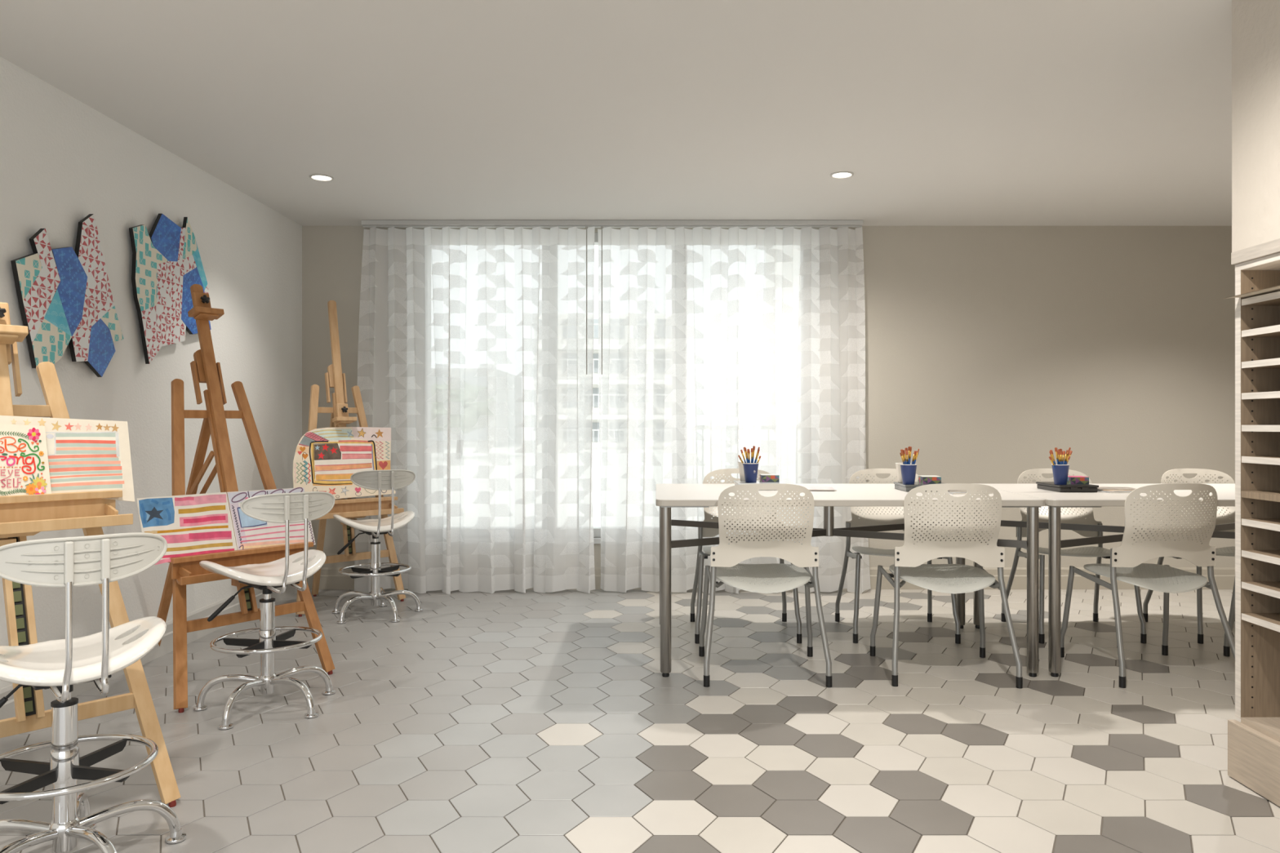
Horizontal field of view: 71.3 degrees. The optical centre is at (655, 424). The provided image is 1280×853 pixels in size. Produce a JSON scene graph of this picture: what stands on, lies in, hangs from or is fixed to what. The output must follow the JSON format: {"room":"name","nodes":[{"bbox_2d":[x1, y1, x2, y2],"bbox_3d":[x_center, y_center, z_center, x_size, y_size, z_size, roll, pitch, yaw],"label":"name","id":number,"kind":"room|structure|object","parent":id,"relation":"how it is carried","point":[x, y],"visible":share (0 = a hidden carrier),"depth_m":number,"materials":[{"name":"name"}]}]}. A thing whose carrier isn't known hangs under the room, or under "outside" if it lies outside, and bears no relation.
{"room":"art studio","nodes":[
{"label":"art studio","id":0,"kind":"room"},
{"bbox_2d":[0,56,302,688],"bbox_3d":[-2.350,-0.108,1.700,0.150,2.337,8.600,0,0,0],"label":"wall","id":1,"kind":"structure","parent":0,"point":[63,161],"depth_m":3.96,"materials":[{"name":"white paint"}]},
{"bbox_2d":[10,213,124,377],"bbox_3d":[-2.257,-0.515,3.439,0.036,0.648,0.635,0,0,0],"label":"wall art","id":2,"kind":"object","parent":1,"relation":"attached to","point":[64,296],"visible":1,"depth_m":3.41,"materials":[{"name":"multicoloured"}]},
{"bbox_2d":[0,585,297,719],"bbox_3d":[-2.267,0.990,1.570,0.016,0.140,8.340,0,0,0],"label":"baseboard","id":3,"kind":"structure","parent":1,"relation":"attached to","point":[7,710],"depth_m":4.14,"materials":[{"name":"grey paint"}]},
{"bbox_2d":[128,213,211,364],"bbox_3d":[-2.257,-0.629,4.158,0.036,0.725,0.674,0,0,0],"label":"wall art","id":4,"kind":"object","parent":1,"relation":"attached to","point":[166,261],"visible":0.79,"depth_m":4.06,"materials":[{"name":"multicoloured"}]},
{"bbox_2d":[591,314,599,451],"bbox_3d":[-2.500,-1.990,47.500,7.040,6.900,9.000,0,0,0],"label":"apartment building","id":5,"kind":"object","parent":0,"point":[595,422],"visible":0.02,"depth_m":43.94,"materials":[{"name":"white"}]},
{"bbox_2d":[0,0,1231,226],"bbox_3d":[1.250,-1.352,1.700,7.500,0.150,8.600,0,0,0],"label":"ceiling","id":6,"kind":"structure","parent":0,"point":[940,113],"depth_m":3.50,"materials":[{"name":"white paint"}]},
{"bbox_2d":[309,173,333,181],"bbox_3d":[-1.726,-1.274,4.610,0.120,0.006,0.120,0,0,0],"label":"recessed light","id":7,"kind":"object","parent":6,"relation":"in","point":[321,177],"visible":1,"depth_m":4.60,"materials":[{"name":"grey paint"}]},
{"bbox_2d":[361,220,862,227],"bbox_3d":[-0.273,-1.258,5.617,3.135,0.036,0.085,0,0,0],"label":"track","id":8,"kind":"object","parent":6,"relation":"attached to","point":[366,224],"visible":1,"depth_m":5.58,"materials":[{"name":"grey metal"}]},
{"bbox_2d":[354,226,595,594],"bbox_3d":[-1.141,-0.088,5.604,1.523,2.303,0.112,0,0,0],"label":"sheer curtain","id":9,"kind":"object","parent":8,"relation":"hanging from","point":[476,346],"visible":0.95,"depth_m":5.61,"materials":[{"name":"fabric"}]},
{"bbox_2d":[597,226,871,594],"bbox_3d":[0.495,-0.089,5.612,1.720,2.301,0.127,0,0,0],"label":"sheer curtain","id":10,"kind":"object","parent":8,"relation":"hanging from","point":[715,343],"visible":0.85,"depth_m":5.61,"materials":[{"name":"fabric"}]},
{"bbox_2d":[830,171,853,178],"bbox_3d":[0.951,-1.274,4.560,0.120,0.006,0.120,0,0,0],"label":"recessed light","id":11,"kind":"object","parent":6,"relation":"in","point":[839,175],"visible":1,"depth_m":4.56,"materials":[{"name":"grey paint"}]},
{"bbox_2d":[0,589,1279,852],"bbox_3d":[1.256,1.062,1.675,7.488,0.003,8.550,0,0,0],"label":"floor","id":12,"kind":"structure","parent":0,"point":[511,721],"depth_m":3.06,"materials":[{"name":"white tile"}]},
{"bbox_2d":[0,302,180,807],"bbox_3d":[-1.879,0.354,2.523,0.900,1.413,0.662,0,0,40],"label":"easel","id":13,"kind":"object","parent":12,"relation":"on","point":[21,517],"visible":0.81,"depth_m":2.47,"materials":[{"name":"brown wood"}]},
{"bbox_2d":[0,423,51,496],"bbox_3d":[-1.747,0.095,2.393,0.074,0.204,0.203,0,0,41],"label":"card","id":14,"kind":"object","parent":13,"relation":"on","point":[24,457],"visible":1,"depth_m":2.42,"materials":[{"name":"multicoloured paper"}]},
{"bbox_2d":[0,498,133,546],"bbox_3d":[-1.709,0.273,2.334,0.453,0.125,0.511,0,0,0],"label":"tray","id":15,"kind":"object","parent":13,"relation":"on","point":[20,518],"depth_m":2.44,"materials":[{"name":"brown wood"}]},
{"bbox_2d":[0,415,134,502],"bbox_3d":[-1.700,0.098,2.474,0.084,0.258,0.449,0,0,42],"label":"painting","id":16,"kind":"object","parent":13,"relation":"on","point":[83,455],"visible":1,"depth_m":2.56},
{"bbox_2d":[0,532,186,852],"bbox_3d":[-1.386,0.652,2.130,0.484,0.815,0.504,0,0,-43],"label":"stool","id":17,"kind":"object","parent":12,"relation":"on","point":[68,562],"visible":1,"depth_m":2.06,"materials":[{"name":"white plastic"}]},
{"bbox_2d":[63,541,74,584],"bbox_3d":[-1.259,0.297,1.915,0.017,0.091,0.016,0,0,-43],"label":"socket","id":18,"kind":"object","parent":17,"relation":"attached to","point":[68,546],"depth_m":1.91,"materials":[{"name":"grey plastic"}]},
{"bbox_2d":[100,538,110,580],"bbox_3d":[-1.210,0.297,1.961,0.017,0.091,0.016,0,0,-43],"label":"socket","id":19,"kind":"object","parent":17,"relation":"attached to","point":[104,543],"depth_m":1.96,"materials":[{"name":"grey plastic"}]},
{"bbox_2d":[156,284,335,712],"bbox_3d":[-1.927,0.229,3.802,0.920,1.662,0.662,0,0,36],"label":"easel","id":20,"kind":"object","parent":12,"relation":"on","point":[182,571],"visible":0.78,"depth_m":3.70,"materials":[{"name":"brown wood"}]},
{"bbox_2d":[136,492,237,564],"bbox_3d":[-1.812,0.401,3.464,0.088,0.251,0.348,0,0,36],"label":"canvas","id":21,"kind":"object","parent":20,"relation":"on","point":[196,524],"visible":0.93,"depth_m":3.47},
{"bbox_2d":[171,547,303,586],"bbox_3d":[-1.625,0.588,3.578,0.426,0.125,0.529,0,0,0],"label":"tray","id":22,"kind":"object","parent":20,"relation":"on","point":[186,571],"depth_m":3.49,"materials":[{"name":"brown wood"}]},
{"bbox_2d":[226,487,315,550],"bbox_3d":[-1.608,0.398,3.744,0.088,0.248,0.348,0,0,36],"label":"canvas","id":23,"kind":"object","parent":20,"relation":"on","point":[250,532],"visible":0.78,"depth_m":3.69},
{"bbox_2d":[192,491,335,729],"bbox_3d":[-1.440,0.652,3.360,0.504,0.815,0.484,0,0,44],"label":"stool","id":24,"kind":"object","parent":12,"relation":"on","point":[286,508],"visible":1,"depth_m":3.28,"materials":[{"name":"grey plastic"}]},
{"bbox_2d":[284,495,289,521],"bbox_3d":[-1.303,0.297,3.153,0.016,0.091,0.017,0,0,44],"label":"socket","id":25,"kind":"object","parent":24,"relation":"attached to","point":[286,498],"depth_m":3.15,"materials":[{"name":"grey plastic"}]},
{"bbox_2d":[302,494,308,519],"bbox_3d":[-1.255,0.297,3.202,0.016,0.091,0.017,0,0,44],"label":"socket","id":26,"kind":"object","parent":24,"relation":"attached to","point":[305,497],"depth_m":3.20,"materials":[{"name":"grey plastic"}]},
{"bbox_2d":[295,300,405,617],"bbox_3d":[-1.910,0.159,5.309,0.656,1.801,0.572,0,0,-44],"label":"easel","id":27,"kind":"object","parent":12,"relation":"on","point":[350,508],"visible":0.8,"depth_m":5.26,"materials":[{"name":"brown wood"}]},
{"bbox_2d":[293,426,395,498],"bbox_3d":[-1.808,0.222,5.194,0.619,0.413,0.077,0,0,-45],"label":"painting","id":28,"kind":"object","parent":27,"relation":"on","point":[326,460],"visible":0.88,"depth_m":5.17},
{"bbox_2d":[315,500,404,524],"bbox_3d":[-1.743,0.517,5.138,0.487,0.125,0.480,0,0,0],"label":"tray","id":29,"kind":"object","parent":27,"relation":"on","point":[350,509],"depth_m":5.18,"materials":[{"name":"brown wood"}]},
{"bbox_2d":[331,469,423,623],"bbox_3d":[-1.543,0.652,4.972,0.489,0.815,0.501,0,0,-30],"label":"stool","id":30,"kind":"object","parent":12,"relation":"on","point":[392,479],"visible":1,"depth_m":4.87,"materials":[{"name":"grey plastic"}]},
{"bbox_2d":[377,471,381,488],"bbox_3d":[-1.466,0.297,4.738,0.017,0.091,0.016,0,0,-30],"label":"socket","id":31,"kind":"object","parent":30,"relation":"attached to","point":[379,473],"depth_m":4.73,"materials":[{"name":"grey plastic"}]},
{"bbox_2d":[391,471,394,488],"bbox_3d":[-1.407,0.297,4.772,0.017,0.091,0.016,0,0,-30],"label":"socket","id":32,"kind":"object","parent":30,"relation":"attached to","point":[392,472],"depth_m":4.76,"materials":[{"name":"grey plastic"}]},
{"bbox_2d":[690,468,801,644],"bbox_3d":[0.447,0.649,4.564,0.520,0.822,0.504,0,0,-1],"label":"chair","id":33,"kind":"object","parent":12,"relation":"on","point":[702,531],"visible":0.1,"depth_m":4.70,"materials":[{"name":"beige plastic"}]},
{"bbox_2d":[698,483,831,687],"bbox_3d":[0.455,0.649,3.841,0.520,0.822,0.504,0,0,1],"label":"chair","id":34,"kind":"object","parent":12,"relation":"on","point":[726,558],"visible":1,"depth_m":3.68,"materials":[{"name":"beige plastic"}]},
{"bbox_2d":[655,484,1045,677],"bbox_3d":[0.814,0.686,4.200,1.628,0.748,1.000,0,0,0],"label":"table","id":35,"kind":"object","parent":12,"relation":"on","point":[668,496],"visible":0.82,"depth_m":3.75,"materials":[{"name":"white laminate"}]},
{"bbox_2d":[733,480,786,490],"bbox_3d":[0.505,0.296,4.343,0.230,0.032,0.253,0,0,0],"label":"tray","id":36,"kind":"object","parent":35,"relation":"on","point":[736,482],"visible":0.3,"depth_m":4.27,"materials":[{"name":"grey"}]},
{"bbox_2d":[737,461,751,480],"bbox_3d":[0.445,0.233,4.420,0.079,0.094,0.079,0,0,0],"label":"paper cup","id":37,"kind":"object","parent":36,"relation":"on","point":[740,464],"visible":0.42,"depth_m":4.40,"materials":[{"name":"beige paper"}]},
{"bbox_2d":[742,462,759,482],"bbox_3d":[0.458,0.233,4.300,0.079,0.094,0.079,0,0,0],"label":"paper cup","id":38,"kind":"object","parent":36,"relation":"on","point":[750,470],"visible":0.98,"depth_m":4.27,"materials":[{"name":"blue paper"}]},
{"bbox_2d":[740,449,746,462],"bbox_3d":[0.436,0.197,4.306,0.057,0.151,0.011,0,0,30],"label":"paintbrush","id":39,"kind":"object","parent":38,"relation":"in","point":[741,451],"visible":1,"depth_m":4.31,"materials":[{"name":"brown"}]},
{"bbox_2d":[743,446,748,462],"bbox_3d":[0.442,0.190,4.285,0.055,0.165,0.011,0,0,-45],"label":"paintbrush","id":40,"kind":"object","parent":38,"relation":"in","point":[744,447],"visible":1,"depth_m":4.27,"materials":[{"name":"brown"}]},
{"bbox_2d":[746,448,750,463],"bbox_3d":[0.450,0.195,4.287,0.011,0.155,0.036,0,0,26],"label":"paintbrush","id":41,"kind":"object","parent":38,"relation":"in","point":[748,450],"visible":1,"depth_m":4.28,"materials":[{"name":"brown"}]},
{"bbox_2d":[751,448,753,463],"bbox_3d":[0.461,0.193,4.296,0.011,0.158,0.020,0,0,-17],"label":"paintbrush","id":42,"kind":"object","parent":38,"relation":"in","point":[752,449],"visible":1,"depth_m":4.29,"materials":[{"name":"brown"}]},
{"bbox_2d":[752,445,755,463],"bbox_3d":[0.466,0.188,4.301,0.025,0.168,0.011,0,0,-34],"label":"paintbrush","id":43,"kind":"object","parent":38,"relation":"in","point":[753,446],"visible":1,"depth_m":4.30,"materials":[{"name":"brown wood"}]},
{"bbox_2d":[755,448,759,462],"bbox_3d":[0.478,0.196,4.302,0.047,0.154,0.011,0,0,2],"label":"paintbrush","id":44,"kind":"object","parent":38,"relation":"in","point":[757,453],"visible":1,"depth_m":4.30,"materials":[{"name":"brown"}]},
{"bbox_2d":[760,474,779,482],"bbox_3d":[0.555,0.263,4.360,0.084,0.035,0.090,0,0,0],"label":"box","id":45,"kind":"object","parent":36,"relation":"on","point":[763,477],"visible":1,"depth_m":4.32,"materials":[{"name":"multicoloured cardboard"}]},
{"bbox_2d":[791,489,836,491],"bbox_3d":[0.735,0.310,4.310,0.210,0.004,0.270,0,0,-4],"label":"booklet","id":46,"kind":"object","parent":35,"relation":"on","point":[835,490],"visible":0.16,"depth_m":4.18,"materials":[{"name":"beige paper"}]},
{"bbox_2d":[801,485,835,490],"bbox_3d":[0.745,0.306,4.300,0.210,0.004,0.270,0,0,6],"label":"booklet","id":47,"kind":"object","parent":46,"relation":"on","point":[809,487],"visible":0.48,"depth_m":4.28,"materials":[{"name":"beige paper"}]},
{"bbox_2d":[893,481,945,491],"bbox_3d":[1.265,0.296,4.234,0.220,0.032,0.213,0,0,0],"label":"tray","id":48,"kind":"object","parent":35,"relation":"on","point":[898,486],"visible":0.47,"depth_m":4.16,"materials":[{"name":"white plastic"}]},
{"bbox_2d":[895,462,911,483],"bbox_3d":[1.190,0.233,4.285,0.079,0.094,0.079,0,0,0],"label":"paper cup","id":49,"kind":"object","parent":48,"relation":"on","point":[897,464],"visible":0.43,"depth_m":4.27,"materials":[{"name":"beige paper"}]},
{"bbox_2d":[900,463,916,484],"bbox_3d":[1.181,0.233,4.170,0.079,0.094,0.079,0,0,0],"label":"paper cup","id":50,"kind":"object","parent":48,"relation":"on","point":[908,471],"visible":0.94,"depth_m":4.14,"materials":[{"name":"blue paper"}]},
{"bbox_2d":[901,451,905,464],"bbox_3d":[1.166,0.199,4.165,0.043,0.148,0.011,0,0,-19],"label":"paintbrush","id":51,"kind":"object","parent":50,"relation":"in","point":[902,452],"visible":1,"depth_m":4.16,"materials":[{"name":"brown"}]},
{"bbox_2d":[902,449,906,464],"bbox_3d":[1.168,0.195,4.161,0.030,0.154,0.011,0,0,-6],"label":"paintbrush","id":52,"kind":"object","parent":50,"relation":"in","point":[903,450],"visible":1,"depth_m":4.16,"materials":[{"name":"brown"}]},
{"bbox_2d":[905,450,907,464],"bbox_3d":[1.174,0.198,4.162,0.011,0.149,0.040,0,0,28],"label":"paintbrush","id":53,"kind":"object","parent":50,"relation":"in","point":[906,451],"visible":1,"depth_m":4.15,"materials":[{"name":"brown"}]},
{"bbox_2d":[908,446,911,464],"bbox_3d":[1.186,0.188,4.172,0.019,0.168,0.011,0,0,37],"label":"paintbrush","id":54,"kind":"object","parent":50,"relation":"in","point":[910,449],"visible":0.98,"depth_m":4.17,"materials":[{"name":"brown"}]},
{"bbox_2d":[911,450,915,464],"bbox_3d":[1.195,0.198,4.169,0.040,0.149,0.011,0,0,-5],"label":"paintbrush","id":55,"kind":"object","parent":50,"relation":"in","point":[914,452],"visible":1,"depth_m":4.17,"materials":[{"name":"brown"}]},
{"bbox_2d":[913,448,919,464],"bbox_3d":[1.203,0.193,4.162,0.051,0.160,0.011,0,0,11],"label":"paintbrush","id":56,"kind":"object","parent":50,"relation":"in","point":[917,454],"visible":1,"depth_m":4.16,"materials":[{"name":"brown"}]},
{"bbox_2d":[918,475,941,484],"bbox_3d":[1.298,0.263,4.230,0.084,0.035,0.090,0,0,3],"label":"box","id":57,"kind":"object","parent":48,"relation":"on","point":[922,479],"visible":1,"depth_m":4.18,"materials":[{"name":"multicoloured cardboard"}]},
{"bbox_2d":[947,491,992,494],"bbox_3d":[1.410,0.309,4.060,0.190,0.006,0.130,0,0,-9],"label":"booklet","id":58,"kind":"object","parent":35,"relation":"on","point":[952,493],"visible":0.29,"depth_m":4.00,"materials":[{"name":"beige paper"}]},
{"bbox_2d":[947,489,982,492],"bbox_3d":[1.420,0.303,4.070,0.170,0.005,0.120,0,0,12],"label":"booklet","id":59,"kind":"object","parent":58,"relation":"on","point":[948,491],"visible":0.3,"depth_m":4.03,"materials":[{"name":"beige paper"}]},
{"bbox_2d":[835,468,960,644],"bbox_3d":[1.220,0.649,4.564,0.520,0.822,0.504,0,0,1],"label":"chair","id":60,"kind":"object","parent":12,"relation":"on","point":[870,519],"visible":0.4,"depth_m":4.71,"materials":[{"name":"beige plastic"}]},
{"bbox_2d":[870,483,1022,688],"bbox_3d":[1.228,0.649,3.836,0.520,0.822,0.504,0,0,3],"label":"chair","id":61,"kind":"object","parent":12,"relation":"on","point":[908,566],"visible":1,"depth_m":3.67,"materials":[{"name":"beige plastic"}]},
{"bbox_2d":[1000,468,1146,644],"bbox_3d":[2.117,0.649,4.564,0.520,0.822,0.504,0,0,0],"label":"chair","id":62,"kind":"object","parent":12,"relation":"on","point":[1070,517],"visible":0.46,"depth_m":4.70,"materials":[{"name":"beige plastic"}]},
{"bbox_2d":[973,484,1235,677],"bbox_3d":[2.443,0.686,4.200,1.614,0.748,1.000,0,0,0],"label":"table","id":63,"kind":"object","parent":12,"relation":"on","point":[1055,500],"visible":0.42,"depth_m":3.81,"materials":[{"name":"white laminate"}]},
{"bbox_2d":[1035,481,1098,492],"bbox_3d":[1.942,0.296,4.218,0.181,0.032,0.263,0,0,0],"label":"tray","id":64,"kind":"object","parent":63,"relation":"on","point":[1049,486],"visible":0.86,"depth_m":4.10,"materials":[{"name":"grey plastic"}]},
{"bbox_2d":[1051,463,1070,484],"bbox_3d":[1.882,0.233,4.150,0.079,0.094,0.079,0,0,0],"label":"paper cup","id":65,"kind":"object","parent":64,"relation":"on","point":[1060,473],"visible":0.9,"depth_m":4.12,"materials":[{"name":"blue paper"}]},
{"bbox_2d":[1048,456,1055,468],"bbox_3d":[1.855,0.210,4.138,0.069,0.125,0.011,0,0,-11],"label":"paintbrush","id":66,"kind":"object","parent":65,"relation":"in","point":[1050,457],"visible":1,"depth_m":4.13,"materials":[{"name":"brown wood"}]},
{"bbox_2d":[1049,449,1055,464],"bbox_3d":[1.855,0.195,4.141,0.072,0.155,0.011,0,0,-29],"label":"paintbrush","id":67,"kind":"object","parent":65,"relation":"in","point":[1051,451],"visible":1,"depth_m":4.13,"materials":[{"name":"brown wood"}]},
{"bbox_2d":[1054,447,1058,464],"bbox_3d":[1.867,0.190,4.141,0.043,0.165,0.011,0,0,-34],"label":"paintbrush","id":68,"kind":"object","parent":65,"relation":"in","point":[1055,448],"visible":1,"depth_m":4.13,"materials":[{"name":"brown"}]},
{"bbox_2d":[1057,450,1060,464],"bbox_3d":[1.874,0.197,4.140,0.011,0.151,0.044,0,0,38],"label":"paintbrush","id":69,"kind":"object","parent":65,"relation":"in","point":[1058,451],"visible":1,"depth_m":4.13,"materials":[{"name":"brown"}]},
{"bbox_2d":[1060,450,1062,464],"bbox_3d":[1.883,0.198,4.147,0.012,0.149,0.011,0,0,-5],"label":"paintbrush","id":70,"kind":"object","parent":65,"relation":"in","point":[1061,451],"visible":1,"depth_m":4.14,"materials":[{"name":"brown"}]},
{"bbox_2d":[1062,450,1065,464],"bbox_3d":[1.893,0.198,4.157,0.034,0.148,0.011,0,0,-25],"label":"paintbrush","id":71,"kind":"object","parent":65,"relation":"in","point":[1064,451],"visible":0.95,"depth_m":4.16,"materials":[{"name":"brown"}]},
{"bbox_2d":[1063,449,1067,464],"bbox_3d":[1.894,0.196,4.143,0.035,0.154,0.011,0,0,36],"label":"paintbrush","id":72,"kind":"object","parent":65,"relation":"in","point":[1066,454],"visible":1,"depth_m":4.13,"materials":[{"name":"brown"}]},
{"bbox_2d":[1064,450,1070,464],"bbox_3d":[1.897,0.197,4.140,0.042,0.151,0.011,0,0,16],"label":"paintbrush","id":73,"kind":"object","parent":65,"relation":"in","point":[1068,455],"visible":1,"depth_m":4.13,"materials":[{"name":"brown"}]},
{"bbox_2d":[1066,475,1088,484],"bbox_3d":[1.975,0.263,4.200,0.084,0.035,0.090,0,0,0],"label":"box","id":74,"kind":"object","parent":64,"relation":"on","point":[1073,480],"visible":0.72,"depth_m":4.16,"materials":[{"name":"multicoloured cardboard"}]},
{"bbox_2d":[1097,489,1151,493],"bbox_3d":[2.160,0.310,4.160,0.200,0.004,0.200,0,0,-2],"label":"booklet","id":75,"kind":"object","parent":63,"relation":"on","point":[1106,491],"visible":0.36,"depth_m":4.08,"materials":[{"name":"beige"}]},
{"bbox_2d":[1098,489,1133,491],"bbox_3d":[2.165,0.306,4.190,0.190,0.004,0.180,0,0,-14],"label":"booklet","id":76,"kind":"object","parent":75,"relation":"on","point":[1099,490],"visible":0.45,"depth_m":4.12,"materials":[{"name":"beige paper"}]},
{"bbox_2d":[1097,486,1135,489],"bbox_3d":[2.160,0.302,4.210,0.180,0.003,0.150,0,0,9],"label":"booklet","id":77,"kind":"object","parent":76,"relation":"on","point":[1099,487],"visible":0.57,"depth_m":4.18,"materials":[{"name":"beige paper"}]},
{"bbox_2d":[1060,483,1235,688],"bbox_3d":[2.110,0.649,3.846,0.520,0.822,0.504,0,0,-4],"label":"chair","id":78,"kind":"object","parent":12,"relation":"on","point":[1126,565],"visible":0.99,"depth_m":3.68,"materials":[{"name":"beige plastic"}]},
{"bbox_2d":[1142,468,1235,644],"bbox_3d":[2.880,0.649,4.564,0.520,0.822,0.504,0,0,-1],"label":"chair","id":79,"kind":"object","parent":12,"relation":"on","point":[1230,518],"visible":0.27,"depth_m":4.75,"materials":[{"name":"beige plastic"}]},
{"bbox_2d":[1223,577,1235,656],"bbox_3d":[2.860,0.649,3.846,0.520,0.822,0.504,0,0,0],"label":"chair","id":80,"kind":"object","parent":12,"relation":"on","point":[1232,612],"visible":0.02,"depth_m":4.06,"materials":[{"name":"beige plastic"}]},
{"bbox_2d":[1227,238,1279,807],"bbox_3d":[1.918,0.270,2.032,0.394,1.573,1.312,0,0,0],"label":"bookcase","id":81,"kind":"object","parent":12,"relation":"on","point":[1254,742],"visible":1,"depth_m":2.66,"materials":[{"name":"grey wood"}]},
{"bbox_2d":[1223,284,1279,298],"bbox_3d":[1.825,-0.377,2.506,0.260,0.012,0.320,0,0,0],"label":"paper sheet","id":82,"kind":"object","parent":81,"relation":"on","point":[1274,289],"visible":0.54,"depth_m":2.57,"materials":[{"name":"beige paper"}]},
{"bbox_2d":[302,226,1235,567],"bbox_3d":[1.363,-0.108,5.840,7.275,2.337,0.200,0,0,0],"label":"wall","id":83,"kind":"structure","parent":0,"point":[990,350],"depth_m":5.74,"materials":[{"name":"beige paint"}]},
{"bbox_2d":[593,232,600,543],"bbox_3d":[-0.265,-0.237,5.782,2.650,2.005,0.155,0,0,0],"label":"window","id":84,"kind":"structure","parent":83,"relation":"in","point":[597,530],"depth_m":5.76,"materials":[{"name":"grey metal"}]},
{"bbox_2d":[306,567,1235,589],"bbox_3d":[1.163,0.990,5.732,6.875,0.140,0.016,0,0,0],"label":"baseboard","id":85,"kind":"structure","parent":83,"relation":"attached to","point":[331,578],"depth_m":5.72,"materials":[{"name":"beige paint"}]},
{"bbox_2d":[1231,0,1279,252],"bbox_3d":[3.243,-0.108,1.570,3.015,2.337,8.340,0,0,0],"label":"wall","id":86,"kind":"structure","parent":0,"point":[1255,24],"depth_m":2.59,"materials":[{"name":"beige paint"}]},
{"label":"outside","id":87,"kind":"structure","parent":0,"visible":0},
{"bbox_2d":[592,451,600,526],"bbox_3d":[0.000,1.360,48.000,80.000,0.100,84.000,0,0,0],"label":"trim","id":88,"kind":"structure","parent":87,"point":[596,455],"depth_m":17.98,"materials":[{"name":"white"}]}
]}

